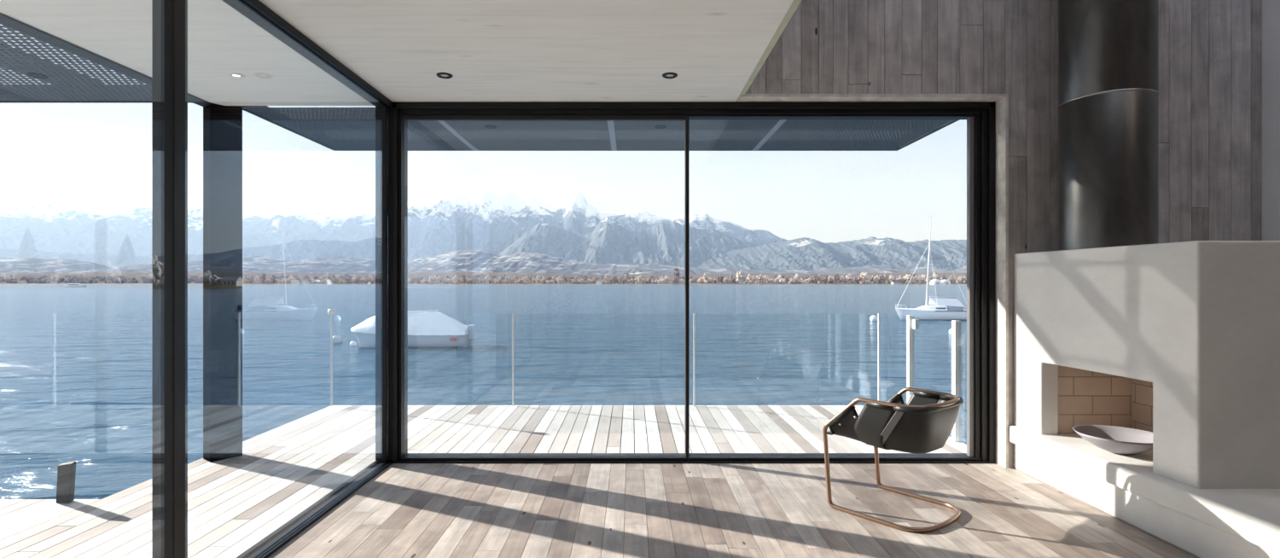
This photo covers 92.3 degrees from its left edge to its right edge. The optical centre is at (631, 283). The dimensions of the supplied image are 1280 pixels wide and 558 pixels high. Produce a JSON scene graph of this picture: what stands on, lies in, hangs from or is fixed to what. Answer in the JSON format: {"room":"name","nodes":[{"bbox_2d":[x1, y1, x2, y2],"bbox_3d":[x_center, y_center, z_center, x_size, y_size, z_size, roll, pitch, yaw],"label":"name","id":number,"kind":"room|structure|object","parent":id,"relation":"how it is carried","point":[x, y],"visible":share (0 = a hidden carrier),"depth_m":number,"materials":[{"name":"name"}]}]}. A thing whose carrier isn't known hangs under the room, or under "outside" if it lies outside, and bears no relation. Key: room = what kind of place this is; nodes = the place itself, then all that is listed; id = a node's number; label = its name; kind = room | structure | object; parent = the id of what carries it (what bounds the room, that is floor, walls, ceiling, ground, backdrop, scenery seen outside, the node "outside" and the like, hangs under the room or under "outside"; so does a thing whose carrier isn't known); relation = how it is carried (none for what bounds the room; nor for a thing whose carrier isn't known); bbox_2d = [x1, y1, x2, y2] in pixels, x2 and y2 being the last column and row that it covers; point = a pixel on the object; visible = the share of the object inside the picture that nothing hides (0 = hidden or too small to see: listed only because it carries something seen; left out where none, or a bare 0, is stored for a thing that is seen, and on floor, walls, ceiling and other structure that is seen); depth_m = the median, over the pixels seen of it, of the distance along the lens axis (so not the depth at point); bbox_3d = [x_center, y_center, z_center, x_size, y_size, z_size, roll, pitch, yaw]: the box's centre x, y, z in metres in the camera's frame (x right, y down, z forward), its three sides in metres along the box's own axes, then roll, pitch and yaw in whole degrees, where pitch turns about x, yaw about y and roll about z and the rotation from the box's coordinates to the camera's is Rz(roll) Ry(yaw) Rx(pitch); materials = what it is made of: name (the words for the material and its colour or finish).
{"room":"living room","nodes":[
{"label":"living room","id":0,"kind":"room"},
{"bbox_2d":[0,0,793,105],"bbox_3d":[-1.143,-1.425,0.650,3.775,0.250,7.700,0,0,0],"label":"ceiling","id":1,"kind":"structure","parent":0,"point":[492,50],"depth_m":3.33,"materials":[{"name":"white paint"}]},
{"bbox_2d":[0,12,209,107],"bbox_3d":[-3.080,-1.414,0.650,0.099,0.252,7.700,0,0,0],"label":"beam","id":2,"kind":"structure","parent":1,"relation":"attached to","point":[7,20],"depth_m":3.41,"materials":[{"name":"black metal"}]},
{"bbox_2d":[0,23,192,103],"bbox_3d":[-6.126,-1.438,0.630,5.990,0.255,7.660,0,0,0],"label":"canopy","id":3,"kind":"object","parent":2,"relation":"attached to","point":[67,85],"visible":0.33,"depth_m":3.99,"materials":[{"name":"grey metal"}]},
{"bbox_2d":[226,72,245,78],"bbox_3d":[-2.467,-1.296,3.836,0.098,0.009,0.098,0,0,0],"label":"recessed light","id":4,"kind":"object","parent":1,"relation":"in","point":[235,75],"visible":1,"depth_m":3.83,"materials":[{"name":"white"}]},
{"bbox_2d":[436,72,453,78],"bbox_3d":[-1.167,-1.296,3.836,0.098,0.009,0.098,0,0,0],"label":"recessed light","id":5,"kind":"object","parent":1,"relation":"in","point":[442,75],"visible":1,"depth_m":3.83,"materials":[{"name":"grey metal"}]},
{"bbox_2d":[662,72,677,78],"bbox_3d":[0.240,-1.296,3.836,0.098,0.009,0.098,0,0,0],"label":"recessed light","id":6,"kind":"object","parent":1,"relation":"in","point":[667,75],"visible":1,"depth_m":3.83,"materials":[{"name":"grey metal"}]},
{"bbox_2d":[593,409,663,453],"bbox_3d":[-3.175,1.482,1.623,11.650,0.316,9.645,0,0,0],"label":"frame","id":7,"kind":"object","parent":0,"point":[633,410],"depth_m":5.43,"materials":[{"name":"grey wood"}]},
{"bbox_2d":[0,405,966,557],"bbox_3d":[-3.160,1.304,1.647,11.673,0.028,9.695,0,0,0],"label":"deck","id":8,"kind":"object","parent":7,"relation":"on","point":[234,503],"visible":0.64,"depth_m":4.74,"materials":[{"name":"beige wood"}]},
{"bbox_2d":[56,461,75,503],"bbox_3d":[-3.335,1.173,3.625,0.115,0.234,0.050,0,0,0],"label":"mooring post","id":9,"kind":"object","parent":8,"relation":"on","point":[66,471],"visible":1,"depth_m":3.60,"materials":[{"name":"grey metal"}]},
{"bbox_2d":[203,102,242,462],"bbox_3d":[-3.028,-0.015,4.554,0.146,2.610,0.224,0,0,34],"label":"steel column","id":10,"kind":"structure","parent":8,"relation":"on","point":[222,125],"depth_m":4.49,"materials":[{"name":"black metal"}]},
{"bbox_2d":[327,308,879,406],"bbox_3d":[-0.289,0.777,6.455,5.794,1.025,0.072,0,0,0],"label":"glass railing","id":11,"kind":"object","parent":8,"relation":"on","point":[331,312],"visible":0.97,"depth_m":6.45,"materials":[{"name":"clear glass"}]},
{"bbox_2d":[889,314,961,442],"bbox_3d":[2.660,0.797,5.560,0.060,0.985,1.800,0,0,0],"label":"railing","id":12,"kind":"object","parent":8,"relation":"on","point":[911,323],"visible":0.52,"depth_m":5.03,"materials":[{"name":"white metal"}]},
{"bbox_2d":[267,463,1199,557],"bbox_3d":[1.345,1.300,0.600,6.108,0.020,7.600,0,0,0],"label":"floor","id":13,"kind":"structure","parent":0,"point":[407,510],"depth_m":3.42,"materials":[{"name":"brown wood"}]},
{"bbox_2d":[822,387,963,532],"bbox_3d":[1.510,0.960,3.508,0.563,0.660,0.599,0,0,-39],"label":"lounge chair","id":14,"kind":"object","parent":13,"relation":"on","point":[927,421],"visible":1,"depth_m":3.33,"materials":[{"name":"black leather"}]},
{"bbox_2d":[1009,240,1279,557],"bbox_3d":[3.513,0.542,2.044,1.765,1.496,4.488,0,0,0],"label":"fireplace","id":15,"kind":"object","parent":13,"relation":"on","point":[1177,342],"visible":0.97,"depth_m":3.14,"materials":[{"name":"paint"}]},
{"bbox_2d":[1057,0,1159,250],"bbox_3d":[3.038,-2.058,3.930,0.513,3.704,0.513,0,0,0],"label":"chimney pipe","id":16,"kind":"object","parent":15,"relation":"on","point":[1108,93],"visible":0.91,"depth_m":3.73,"materials":[{"name":"metal"}]},
{"bbox_2d":[1072,424,1152,454],"bbox_3d":[2.860,0.935,3.600,0.444,0.108,0.444,0,0,0],"label":"bowl","id":17,"kind":"object","parent":15,"relation":"on","point":[1111,439],"visible":0.87,"depth_m":3.65,"materials":[{"name":"white ceramic"}]},
{"bbox_2d":[745,0,1261,468],"bbox_3d":[2.550,-1.310,4.300,3.697,5.200,0.020,0,0,0],"label":"wall","id":18,"kind":"structure","parent":0,"point":[1210,50],"depth_m":4.29,"materials":[{"name":"grey wood"}]},
{"bbox_2d":[738,0,801,97],"bbox_3d":[0.770,-1.425,0.545,0.050,0.250,7.490,0,0,0],"label":"trim","id":19,"kind":"structure","parent":18,"relation":"attached to","point":[795,3],"depth_m":3.35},
{"bbox_2d":[1261,0,1279,240],"bbox_3d":[4.475,-1.300,3.796,0.150,5.220,0.989,0,0,0],"label":"wall","id":20,"kind":"structure","parent":0,"point":[1270,8],"depth_m":4.23,"materials":[{"name":"grey paint"}]},
{"bbox_3d":[1.375,-1.260,4.455,6.450,5.300,0.289,0,0,0],"label":"wall","id":21,"kind":"structure","parent":0,"visible":0},
{"bbox_2d":[238,105,959,151],"bbox_3d":[-0.155,-1.363,5.350,5.590,0.104,1.500,0,0,0],"label":"canopy","id":22,"kind":"object","parent":21,"relation":"attached to","point":[336,133],"visible":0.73,"depth_m":5.43,"materials":[{"name":"grey metal"}]},
{"bbox_2d":[392,101,995,465],"bbox_3d":[0.450,0.000,4.490,4.320,2.600,0.180,0,0,0],"label":"window","id":23,"kind":"structure","parent":21,"relation":"in","point":[980,116],"depth_m":4.43,"materials":[{"name":"black metal"}]},
{"bbox_2d":[735,93,1008,101],"bbox_3d":[1.680,-1.311,4.363,1.900,0.020,0.154,0,0,0],"label":"trim","id":24,"kind":"structure","parent":21,"relation":"attached to","point":[746,97],"depth_m":4.31,"materials":[{"name":"beige wood"}]},
{"bbox_2d":[995,96,1008,468],"bbox_3d":[2.620,-0.006,4.363,0.020,2.592,0.154,0,0,0],"label":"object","id":25,"kind":"structure","parent":21,"relation":"attached to","point":[1002,105],"depth_m":4.32,"materials":[{"name":"white paint"}]},
{"bbox_3d":[-1.825,-0.120,-1.350,0.250,2.860,3.700,0,0,0],"label":"wall","id":26,"kind":"structure","parent":0,"visible":0},
{"bbox_2d":[151,0,392,557],"bbox_3d":[-1.775,0.000,0.700,0.150,2.600,7.800,0,0,0],"label":"window","id":27,"kind":"structure","parent":26,"relation":"in","point":[169,17],"depth_m":2.37,"materials":[{"name":"black metal"}]},
{"label":"outside","id":28,"kind":"structure","parent":0,"visible":0},
{"bbox_2d":[0,250,966,274],"bbox_3d":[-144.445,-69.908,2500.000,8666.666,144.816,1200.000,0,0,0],"label":"hills","id":29,"kind":"structure","parent":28,"point":[467,260],"depth_m":2414.55,"materials":[{"name":"brown"}]},
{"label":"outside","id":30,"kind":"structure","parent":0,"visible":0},
{"bbox_2d":[0,284,966,500],"bbox_3d":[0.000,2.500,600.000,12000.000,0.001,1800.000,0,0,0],"label":"lake","id":31,"kind":"structure","parent":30,"point":[76,362],"depth_m":21.05,"materials":[{"name":"blue liquid"}]},
{"bbox_2d":[64,283,86,286],"bbox_3d":[-380.917,1.422,420.000,14.000,2.444,3.400,0,0,0],"label":"launch","id":32,"kind":"object","parent":31,"relation":"on","point":[68,284],"visible":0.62,"depth_m":418.77,"materials":[{"name":"white"}]},
{"bbox_2d":[332,333,342,343],"bbox_3d":[-12.339,2.358,25.714,0.420,0.472,0.420,0,0,0],"label":"buoy","id":33,"kind":"object","parent":31,"relation":"on","point":[336,339],"visible":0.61,"depth_m":25.57,"materials":[{"name":"grey plastic"}]},
{"bbox_2d":[349,340,356,345],"bbox_3d":[-11.164,2.419,24.657,0.240,0.270,0.240,0,0,0],"label":"buoy","id":34,"kind":"object","parent":31,"relation":"on","point":[352,343],"visible":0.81,"depth_m":24.58,"materials":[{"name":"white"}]},
{"bbox_2d":[340,309,475,349],"bbox_3d":[-8.852,1.900,24.317,5.246,1.700,1.856,0,0,-4],"label":"motorboat","id":35,"kind":"object","parent":31,"relation":"on","point":[433,328],"visible":0.73,"depth_m":23.78,"materials":[{"name":"grey plastic"}]},
{"bbox_2d":[869,314,878,320],"bbox_3d":[16.136,2.338,40.909,0.480,0.540,0.480,0,0,0],"label":"buoy","id":36,"kind":"object","parent":31,"relation":"on","point":[873,317],"visible":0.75,"depth_m":40.74,"materials":[{"name":"white plastic"}]},
{"bbox_2d":[895,218,966,319],"bbox_3d":[20.912,-0.975,42.345,5.471,7.350,1.915,0,0,0],"label":"sailboat","id":37,"kind":"object","parent":31,"relation":"on","point":[955,311],"visible":0.77,"depth_m":41.83,"materials":[{"name":"white"}]},
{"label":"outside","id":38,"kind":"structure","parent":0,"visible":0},
{"bbox_2d":[697,236,966,270],"bbox_3d":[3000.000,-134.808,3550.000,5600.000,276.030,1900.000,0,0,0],"label":"hills","id":39,"kind":"structure","parent":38,"point":[803,253],"depth_m":3273.81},
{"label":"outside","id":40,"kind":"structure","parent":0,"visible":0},
{"bbox_2d":[0,186,787,267],"bbox_3d":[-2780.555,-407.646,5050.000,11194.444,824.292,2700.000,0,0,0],"label":"mountain range","id":41,"kind":"object","parent":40,"point":[113,232],"visible":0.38,"depth_m":4695.24,"materials":[{"name":"white snow"}]},
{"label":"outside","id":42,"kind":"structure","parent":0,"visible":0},
{"bbox_2d":[498,216,759,267],"bbox_3d":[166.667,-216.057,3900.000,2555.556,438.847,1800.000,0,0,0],"label":"mountain ridge","id":43,"kind":"object","parent":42,"point":[610,242],"visible":0.27,"depth_m":3673.66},
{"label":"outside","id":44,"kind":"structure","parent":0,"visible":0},
{"bbox_2d":[0,283,966,284],"bbox_3d":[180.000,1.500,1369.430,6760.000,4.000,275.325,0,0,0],"label":"shore","id":45,"kind":"structure","parent":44,"point":[0,283],"depth_m":1329.54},
{"bbox_2d":[254,275,261,284],"bbox_3d":[-803.579,-7.527,1319.911,12.650,18.746,11.843,0,0,-19],"label":"bare tree","id":46,"kind":"object","parent":45,"relation":"on","point":[257,279],"visible":0.98,"depth_m":1317.90,"materials":[{"name":"brown plant"}]},
{"bbox_2d":[261,273,266,284],"bbox_3d":[-779.966,-9.733,1302.002,9.404,23.423,10.076,0,0,7],"label":"bare tree","id":47,"kind":"object","parent":45,"relation":"on","point":[264,276],"visible":1,"depth_m":1300.64,"materials":[{"name":"brown plant"}]},
{"bbox_2d":[271,274,275,284],"bbox_3d":[-758.169,-7.948,1301.897,7.909,19.699,8.890,0,0,10],"label":"bare tree","id":48,"kind":"object","parent":45,"relation":"on","point":[273,277],"visible":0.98,"depth_m":1300.33,"materials":[{"name":"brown plant"}]},
{"bbox_2d":[290,279,300,284],"bbox_3d":[-692.347,-1.982,1266.908,15.705,8.764,11.498,0,0,0],"label":"house","id":49,"kind":"structure","parent":45,"relation":"on","point":[293,282],"depth_m":1263.71,"materials":[{"name":"white"}]},
{"bbox_2d":[301,279,309,284],"bbox_3d":[-671.314,-2.858,1266.294,13.742,10.517,10.061,0,0,0],"label":"house","id":50,"kind":"structure","parent":45,"relation":"on","point":[304,281],"depth_m":1262.17,"materials":[{"name":"white"}]},
{"bbox_2d":[320,275,327,284],"bbox_3d":[-651.095,-7.824,1302.140,12.233,19.362,12.269,0,0,19],"label":"bare tree","id":51,"kind":"object","parent":45,"relation":"on","point":[324,279],"visible":0.98,"depth_m":1299.37,"materials":[{"name":"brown plant"}]},
{"bbox_2d":[331,276,337,284],"bbox_3d":[-629.030,-6.002,1300.477,13.184,15.628,10.450,0,0,9],"label":"bare tree","id":52,"kind":"object","parent":45,"relation":"on","point":[334,280],"visible":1,"depth_m":1298.11,"materials":[{"name":"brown plant"}]},
{"bbox_2d":[335,274,340,284],"bbox_3d":[-630.508,-8.685,1317.115,13.362,21.150,12.622,0,0,-23],"label":"bare tree","id":53,"kind":"object","parent":45,"relation":"on","point":[337,276],"visible":0.78,"depth_m":1314.69,"materials":[{"name":"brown plant"}]},
{"bbox_2d":[428,275,434,284],"bbox_3d":[-423.509,-7.895,1301.191,12.326,19.510,14.117,0,0,8],"label":"bare tree","id":54,"kind":"object","parent":45,"relation":"on","point":[431,279],"visible":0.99,"depth_m":1297.47,"materials":[{"name":"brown plant"}]},
{"bbox_2d":[433,275,437,283],"bbox_3d":[-420.996,-7.552,1317.260,12.296,18.798,11.876,0,0,-12],"label":"bare tree","id":55,"kind":"object","parent":45,"relation":"on","point":[435,278],"visible":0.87,"depth_m":1315.33,"materials":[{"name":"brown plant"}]},
{"bbox_2d":[451,274,459,284],"bbox_3d":[-373.205,-8.196,1302.166,14.773,20.136,12.721,0,0,42],"label":"bare tree","id":56,"kind":"object","parent":45,"relation":"on","point":[455,279],"visible":1,"depth_m":1298.58,"materials":[{"name":"brown plant"}]},
{"bbox_2d":[462,274,465,283],"bbox_3d":[-354.115,-8.478,1301.769,8.352,20.804,7.749,0,0,4],"label":"bare tree","id":57,"kind":"object","parent":45,"relation":"on","point":[463,276],"visible":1,"depth_m":1300.33,"materials":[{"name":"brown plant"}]},
{"bbox_2d":[471,274,477,283],"bbox_3d":[-333.035,-8.055,1302.678,14.778,19.906,13.311,0,0,38],"label":"bare tree","id":58,"kind":"object","parent":45,"relation":"on","point":[474,278],"visible":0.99,"depth_m":1299.69,"materials":[{"name":"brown plant"}]},
{"bbox_2d":[484,274,490,284],"bbox_3d":[-308.889,-8.582,1319.644,13.227,20.936,13.034,0,0,-35],"label":"bare tree","id":59,"kind":"object","parent":45,"relation":"on","point":[487,276],"visible":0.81,"depth_m":1316.62,"materials":[{"name":"brown plant"}]},
{"bbox_2d":[507,275,512,283],"bbox_3d":[-259.555,-7.625,1318.397,11.971,18.948,13.022,0,0,10],"label":"bare tree","id":60,"kind":"object","parent":45,"relation":"on","point":[510,278],"visible":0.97,"depth_m":1316.62,"materials":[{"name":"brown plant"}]},
{"bbox_2d":[523,275,529,284],"bbox_3d":[-223.098,-7.254,1300.504,11.485,18.179,12.728,0,0,-24],"label":"bare tree","id":61,"kind":"object","parent":45,"relation":"on","point":[526,279],"visible":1,"depth_m":1297.47,"materials":[{"name":"brown plant"}]},
{"bbox_2d":[535,274,541,284],"bbox_3d":[-197.929,-8.049,1302.124,12.529,19.831,13.697,0,0,31],"label":"bare tree","id":62,"kind":"object","parent":45,"relation":"on","point":[538,279],"visible":1,"depth_m":1300.01,"materials":[{"name":"brown plant"}]},
{"bbox_2d":[573,275,580,283],"bbox_3d":[-118.950,-7.145,1336.142,15.875,18.009,12.042,0,0,0],"label":"bare tree","id":63,"kind":"object","parent":45,"relation":"on","point":[576,278],"visible":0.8,"depth_m":1334.09,"materials":[{"name":"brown plant"}]},
{"bbox_2d":[592,276,596,284],"bbox_3d":[-80.656,-6.672,1319.053,10.721,16.970,12.821,0,0,41],"label":"bare tree","id":64,"kind":"object","parent":45,"relation":"on","point":[594,279],"visible":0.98,"depth_m":1317.26,"materials":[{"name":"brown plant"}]},
{"bbox_2d":[604,274,609,283],"bbox_3d":[-54.215,-8.127,1334.917,12.519,19.991,12.630,0,0,37],"label":"bare tree","id":65,"kind":"object","parent":45,"relation":"on","point":[606,278],"visible":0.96,"depth_m":1332.14,"materials":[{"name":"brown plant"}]},
{"bbox_2d":[611,275,617,284],"bbox_3d":[-37.782,-7.537,1319.553,16.333,18.825,12.589,0,0,14],"label":"bare tree","id":66,"kind":"object","parent":45,"relation":"on","point":[614,277],"visible":0.85,"depth_m":1317.10,"materials":[{"name":"brown plant"}]},
{"bbox_2d":[624,272,629,283],"bbox_3d":[-9.563,-11.160,1335.650,10.633,26.397,10.598,0,0,-38],"label":"bare tree","id":67,"kind":"object","parent":45,"relation":"on","point":[626,275],"visible":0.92,"depth_m":1333.44,"materials":[{"name":"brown plant"}]},
{"bbox_2d":[637,275,642,284],"bbox_3d":[17.906,-7.787,1301.428,12.185,19.286,14.274,0,0,23],"label":"bare tree","id":68,"kind":"object","parent":45,"relation":"on","point":[639,278],"visible":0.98,"depth_m":1297.79,"materials":[{"name":"brown plant"}]},
{"bbox_2d":[661,275,669,283],"bbox_3d":[69.969,-6.812,1262.356,19.798,19.688,17.284,0,0,-15],"label":"bare tree","id":69,"kind":"object","parent":45,"relation":"on","point":[666,279],"visible":1,"depth_m":1258.17,"materials":[{"name":"brown plant"}]},
{"bbox_2d":[673,267,680,284],"bbox_3d":[92.749,-14.335,1261.467,14.177,35.312,16.708,0,0,-8],"label":"bare tree","id":70,"kind":"object","parent":45,"relation":"on","point":[676,272],"visible":1,"depth_m":1258.47,"materials":[{"name":"brown plant"}]},
{"bbox_2d":[702,273,709,284],"bbox_3d":[157.565,-9.838,1300.885,14.874,23.544,15.980,0,0,-8],"label":"bare tree","id":71,"kind":"object","parent":45,"relation":"on","point":[706,277],"visible":0.99,"depth_m":1297.63,"materials":[{"name":"brown plant"}]},
{"bbox_2d":[707,276,714,283],"bbox_3d":[168.108,-6.598,1319.597,17.034,16.939,15.558,0,0,-33],"label":"bare tree","id":72,"kind":"object","parent":45,"relation":"on","point":[711,280],"visible":0.6,"depth_m":1316.46,"materials":[{"name":"brown plant"}]},
{"bbox_2d":[718,274,723,283],"bbox_3d":[192.457,-8.640,1317.789,14.126,21.124,15.110,0,0,-12],"label":"bare tree","id":73,"kind":"object","parent":45,"relation":"on","point":[721,277],"visible":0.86,"depth_m":1315.33,"materials":[{"name":"brown plant"}]},
{"bbox_2d":[723,277,731,284],"bbox_3d":[202.683,-6.200,1300.622,16.745,16.108,16.198,0,0,36],"label":"bare tree","id":74,"kind":"object","parent":45,"relation":"on","point":[727,280],"visible":1,"depth_m":1297.47,"materials":[{"name":"brown plant"}]},
{"bbox_2d":[729,273,733,284],"bbox_3d":[215.291,-9.204,1317.900,8.960,22.318,8.745,0,0,16],"label":"bare tree","id":75,"kind":"object","parent":45,"relation":"on","point":[731,276],"visible":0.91,"depth_m":1316.30,"materials":[{"name":"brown plant"}]},
{"bbox_2d":[735,269,745,284],"bbox_3d":[224.122,-12.447,1262.128,21.113,31.247,19.741,0,0,-43],"label":"bare tree","id":76,"kind":"object","parent":45,"relation":"on","point":[740,276],"visible":0.99,"depth_m":1257.40,"materials":[{"name":"brown plant"}]},
{"bbox_2d":[746,273,753,284],"bbox_3d":[251.298,-8.990,1302.813,13.763,21.784,15.270,0,0,-7],"label":"bare tree","id":77,"kind":"object","parent":45,"relation":"on","point":[749,277],"visible":0.99,"depth_m":1299.69,"materials":[{"name":"brown plant"}]},
{"bbox_2d":[751,274,756,284],"bbox_3d":[262.195,-8.102,1319.262,12.141,19.941,12.598,0,0,-35],"label":"bare tree","id":78,"kind":"object","parent":45,"relation":"on","point":[753,281],"visible":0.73,"depth_m":1316.62,"materials":[{"name":"brown plant"}]},
{"bbox_2d":[757,273,764,284],"bbox_3d":[274.382,-9.146,1302.567,14.435,22.107,13.966,0,0,9],"label":"bare tree","id":79,"kind":"object","parent":45,"relation":"on","point":[760,279],"visible":0.99,"depth_m":1300.01,"materials":[{"name":"brown plant"}]},
{"bbox_2d":[776,274,781,283],"bbox_3d":[321.466,-8.745,1334.862,14.207,21.275,13.441,0,0,16],"label":"bare tree","id":80,"kind":"object","parent":45,"relation":"on","point":[779,277],"visible":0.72,"depth_m":1331.16,"materials":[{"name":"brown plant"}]},
{"bbox_2d":[779,278,785,283],"bbox_3d":[319.573,-4.657,1300.784,12.953,12.880,13.551,0,0,-33],"label":"bare tree","id":81,"kind":"object","parent":45,"relation":"on","point":[782,281],"visible":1,"depth_m":1298.58,"materials":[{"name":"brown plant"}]},
{"bbox_2d":[784,276,789,283],"bbox_3d":[331.837,-6.637,1318.635,13.372,16.951,11.335,0,0,33],"label":"bare tree","id":82,"kind":"object","parent":45,"relation":"on","point":[786,278],"visible":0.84,"depth_m":1316.30,"materials":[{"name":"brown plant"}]},
{"bbox_2d":[793,273,800,284],"bbox_3d":[353.826,-9.790,1316.927,15.958,23.446,14.813,0,0,20],"label":"bare tree","id":83,"kind":"object","parent":45,"relation":"on","point":[796,276],"visible":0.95,"depth_m":1313.09,"materials":[{"name":"brown plant"}]},
{"bbox_2d":[812,274,820,284],"bbox_3d":[392.246,-8.348,1303.358,15.688,20.515,13.719,0,0,7],"label":"bare tree","id":84,"kind":"object","parent":45,"relation":"on","point":[816,277],"visible":1,"depth_m":1300.33,"materials":[{"name":"brown plant"}]},
{"bbox_2d":[816,273,823,284],"bbox_3d":[402.818,-8.842,1318.730,13.568,21.476,15.978,0,0,-44],"label":"bare tree","id":85,"kind":"object","parent":45,"relation":"on","point":[820,281],"visible":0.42,"depth_m":1315.97,"materials":[{"name":"brown plant"}]},
{"bbox_2d":[827,275,832,284],"bbox_3d":[426.296,-7.794,1318.715,11.534,19.301,12.194,0,0,-6],"label":"bare tree","id":86,"kind":"object","parent":45,"relation":"on","point":[830,281],"visible":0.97,"depth_m":1315.65,"materials":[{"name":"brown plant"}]},
{"bbox_2d":[832,273,839,284],"bbox_3d":[432.308,-9.477,1301.433,15.292,22.868,18.395,0,0,-34],"label":"bare tree","id":87,"kind":"object","parent":45,"relation":"on","point":[836,277],"visible":1,"depth_m":1297.79,"materials":[{"name":"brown plant"}]},
{"bbox_2d":[837,274,843,284],"bbox_3d":[447.501,-8.519,1319.864,15.467,20.807,13.145,0,0,-35],"label":"bare tree","id":88,"kind":"object","parent":45,"relation":"on","point":[840,276],"visible":0.64,"depth_m":1315.97,"materials":[{"name":"brown plant"}]},
{"bbox_2d":[842,277,849,283],"bbox_3d":[453.282,-5.258,1300.114,14.216,14.137,15.080,0,0,41],"label":"bare tree","id":89,"kind":"object","parent":45,"relation":"on","point":[845,281],"visible":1,"depth_m":1296.84,"materials":[{"name":"brown plant"}]},
{"bbox_2d":[845,273,853,284],"bbox_3d":[466.869,-9.535,1318.218,16.684,22.916,14.478,0,0,-11],"label":"bare tree","id":90,"kind":"object","parent":45,"relation":"on","point":[849,276],"visible":0.74,"depth_m":1315.65,"materials":[{"name":"brown plant"}]},
{"bbox_2d":[856,275,861,284],"bbox_3d":[487.333,-7.609,1317.390,12.689,18.976,13.973,0,0,18],"label":"bare tree","id":91,"kind":"object","parent":45,"relation":"on","point":[858,278],"visible":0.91,"depth_m":1314.37,"materials":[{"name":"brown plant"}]},
{"bbox_2d":[859,272,865,283],"bbox_3d":[502.903,-11.821,1335.572,16.770,27.662,17.476,0,0,19],"label":"bare tree","id":92,"kind":"object","parent":45,"relation":"on","point":[862,273],"visible":0.58,"depth_m":1332.46,"materials":[{"name":"brown plant"}]},
{"bbox_2d":[862,272,871,284],"bbox_3d":[497.844,-11.105,1301.500,16.537,26.175,16.760,0,0,-44],"label":"bare tree","id":93,"kind":"object","parent":45,"relation":"on","point":[866,278],"visible":1,"depth_m":1298.74,"materials":[{"name":"brown plant"}]},
{"bbox_2d":[873,275,879,284],"bbox_3d":[519.690,-7.824,1301.896,12.232,19.362,13.407,0,0,35],"label":"bare tree","id":94,"kind":"object","parent":45,"relation":"on","point":[876,278],"visible":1,"depth_m":1298.90,"materials":[{"name":"brown plant"}]},
{"bbox_2d":[878,274,884,284],"bbox_3d":[535.808,-8.459,1319.586,13.874,20.747,15.729,0,0,-42],"label":"bare tree","id":95,"kind":"object","parent":45,"relation":"on","point":[881,277],"visible":0.89,"depth_m":1316.30,"materials":[{"name":"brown plant"}]},
{"bbox_2d":[888,273,895,283],"bbox_3d":[558.729,-9.070,1318.759,16.949,21.951,13.868,0,0,-45],"label":"bare tree","id":96,"kind":"object","parent":45,"relation":"on","point":[891,277],"visible":0.79,"depth_m":1315.97,"materials":[{"name":"brown plant"}]},
{"bbox_2d":[890,279,901,284],"bbox_3d":[546.867,-1.982,1268.135,19.631,8.764,14.373,0,0,0],"label":"house","id":97,"kind":"structure","parent":45,"relation":"on","point":[893,282],"depth_m":1264.02,"materials":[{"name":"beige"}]},
{"bbox_2d":[906,273,913,284],"bbox_3d":[590.097,-8.941,1301.419,16.293,21.682,13.698,0,0,19],"label":"bare tree","id":98,"kind":"object","parent":45,"relation":"on","point":[909,276],"visible":0.95,"depth_m":1299.06,"materials":[{"name":"brown plant"}]},
{"bbox_2d":[918,274,922,283],"bbox_3d":[611.245,-7.663,1300.846,8.126,19.107,7.671,0,0,7],"label":"bare tree","id":99,"kind":"object","parent":45,"relation":"on","point":[919,276],"visible":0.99,"depth_m":1299.85,"materials":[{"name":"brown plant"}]},
{"bbox_2d":[920,274,926,284],"bbox_3d":[625.613,-8.687,1318.830,15.440,21.154,13.364,0,0,0],"label":"bare tree","id":100,"kind":"object","parent":45,"relation":"on","point":[923,279],"visible":0.84,"depth_m":1315.33,"materials":[{"name":"brown plant"}]},
{"bbox_2d":[929,279,942,284],"bbox_3d":[629.247,-2.858,1270.689,17.528,10.517,17.678,0,0,0],"label":"boathouse","id":101,"kind":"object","parent":45,"relation":"on","point":[935,281],"visible":0.82,"depth_m":1261.86,"materials":[{"name":"white"}]},
{"bbox_2d":[941,279,950,284],"bbox_3d":[648.177,-2.420,1269.812,15.775,9.640,15.925,0,0,0],"label":"boathouse","id":102,"kind":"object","parent":45,"relation":"on","point":[944,282],"visible":0.78,"depth_m":1261.86,"materials":[{"name":"white"}]},
{"bbox_2d":[949,274,954,284],"bbox_3d":[687.554,-7.978,1318.370,9.453,19.762,7.934,0,0,0],"label":"bare tree","id":103,"kind":"object","parent":45,"relation":"on","point":[951,277],"visible":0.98,"depth_m":1317.10,"materials":[{"name":"brown plant"}]},
{"bbox_2d":[958,275,965,284],"bbox_3d":[708.901,-7.184,1317.878,12.097,18.091,15.437,0,0,-39],"label":"bare tree","id":104,"kind":"object","parent":45,"relation":"on","point":[962,279],"visible":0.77,"depth_m":1314.69,"materials":[{"name":"brown plant"}]},
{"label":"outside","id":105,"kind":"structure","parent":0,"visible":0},
{"bbox_2d":[0,271,966,283],"bbox_3d":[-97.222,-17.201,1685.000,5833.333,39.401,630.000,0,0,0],"label":"shoreline","id":106,"kind":"structure","parent":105,"point":[137,276],"depth_m":1685.21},
{"bbox_2d":[0,274,966,283],"bbox_3d":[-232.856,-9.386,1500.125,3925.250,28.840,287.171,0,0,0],"label":"woodland","id":107,"kind":"object","parent":106,"relation":"on","point":[39,279],"visible":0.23,"depth_m":1455.94,"materials":[{"name":"brown plant"}]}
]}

